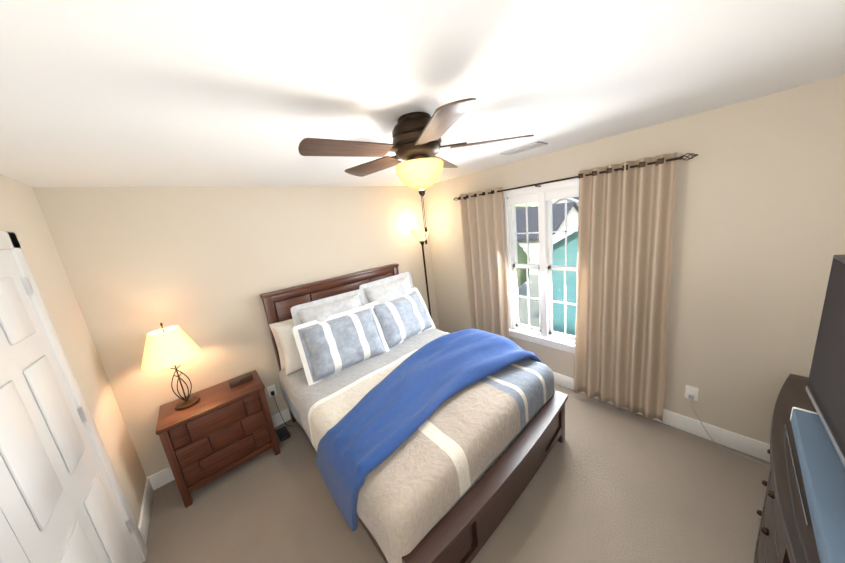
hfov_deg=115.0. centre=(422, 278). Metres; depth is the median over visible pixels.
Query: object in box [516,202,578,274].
house
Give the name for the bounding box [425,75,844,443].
wall
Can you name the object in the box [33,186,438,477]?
wall
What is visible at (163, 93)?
ceiling
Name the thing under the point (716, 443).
cord
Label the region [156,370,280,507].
nightstand
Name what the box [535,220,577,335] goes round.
house
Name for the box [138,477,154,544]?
baseboard
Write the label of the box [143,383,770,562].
floor
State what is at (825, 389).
tv
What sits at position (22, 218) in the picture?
wall
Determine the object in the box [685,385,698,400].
outlet
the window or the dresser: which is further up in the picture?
the window
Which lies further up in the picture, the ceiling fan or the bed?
the ceiling fan
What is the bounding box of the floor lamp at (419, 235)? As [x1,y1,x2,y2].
[409,227,432,318]
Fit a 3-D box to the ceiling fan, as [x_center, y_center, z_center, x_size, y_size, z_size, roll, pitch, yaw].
[-0.035,-0.483,1.400,1.078,0.627,1.078,-16,15,-39]
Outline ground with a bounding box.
[518,275,539,327]
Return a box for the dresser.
[754,374,819,562]
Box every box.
[228,372,252,387]
[790,407,844,562]
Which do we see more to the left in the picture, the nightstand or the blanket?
the nightstand
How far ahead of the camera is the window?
2.90 m
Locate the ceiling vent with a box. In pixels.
[500,141,546,154]
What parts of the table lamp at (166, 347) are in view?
lamp shade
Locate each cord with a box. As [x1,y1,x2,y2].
[690,398,769,466]
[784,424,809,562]
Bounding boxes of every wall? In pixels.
[0,174,145,525]
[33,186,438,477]
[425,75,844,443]
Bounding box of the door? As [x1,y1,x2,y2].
[0,231,146,562]
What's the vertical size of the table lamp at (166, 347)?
0.710 m
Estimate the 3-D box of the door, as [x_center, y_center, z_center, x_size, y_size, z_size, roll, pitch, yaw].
[-1.390,0.869,0.922,0.034,2.120,1.780,-16,15,-39]
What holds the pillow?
on the bed
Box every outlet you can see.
[267,384,276,397]
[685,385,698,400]
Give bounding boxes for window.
[503,178,578,353]
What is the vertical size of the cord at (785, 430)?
0.114 m
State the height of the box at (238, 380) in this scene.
0.045 m
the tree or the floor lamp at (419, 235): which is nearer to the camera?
the floor lamp at (419, 235)
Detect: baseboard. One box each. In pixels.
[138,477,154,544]
[147,408,290,489]
[552,371,769,461]
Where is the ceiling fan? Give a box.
[298,98,533,244]
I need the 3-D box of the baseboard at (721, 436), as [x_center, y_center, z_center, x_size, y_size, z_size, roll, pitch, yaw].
[1.535,1.125,2.962,0.016,0.135,3.820,-16,15,-39]
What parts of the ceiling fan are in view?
blade, blade, motor, lamp shade, chain, chain, blade, blade, blade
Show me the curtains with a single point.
(625, 229)
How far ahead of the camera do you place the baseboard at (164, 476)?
2.31 m
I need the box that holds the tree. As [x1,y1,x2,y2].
[517,242,529,286]
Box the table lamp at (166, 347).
[141,323,200,409]
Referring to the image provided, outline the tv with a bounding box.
[805,255,844,467]
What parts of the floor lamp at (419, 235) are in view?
lamp shade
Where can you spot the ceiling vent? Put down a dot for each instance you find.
(524, 148)
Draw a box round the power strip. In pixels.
[276,426,290,441]
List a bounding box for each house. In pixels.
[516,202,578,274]
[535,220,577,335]
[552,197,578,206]
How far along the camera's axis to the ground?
14.60 m
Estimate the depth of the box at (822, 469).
0.88 m
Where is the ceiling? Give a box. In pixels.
[0,0,844,186]
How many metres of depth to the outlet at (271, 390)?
2.79 m
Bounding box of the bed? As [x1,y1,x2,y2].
[260,264,567,562]
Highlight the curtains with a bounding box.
[453,152,697,421]
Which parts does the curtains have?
rod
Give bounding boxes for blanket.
[315,328,545,531]
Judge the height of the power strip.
0.034 m
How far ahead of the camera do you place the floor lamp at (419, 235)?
3.61 m

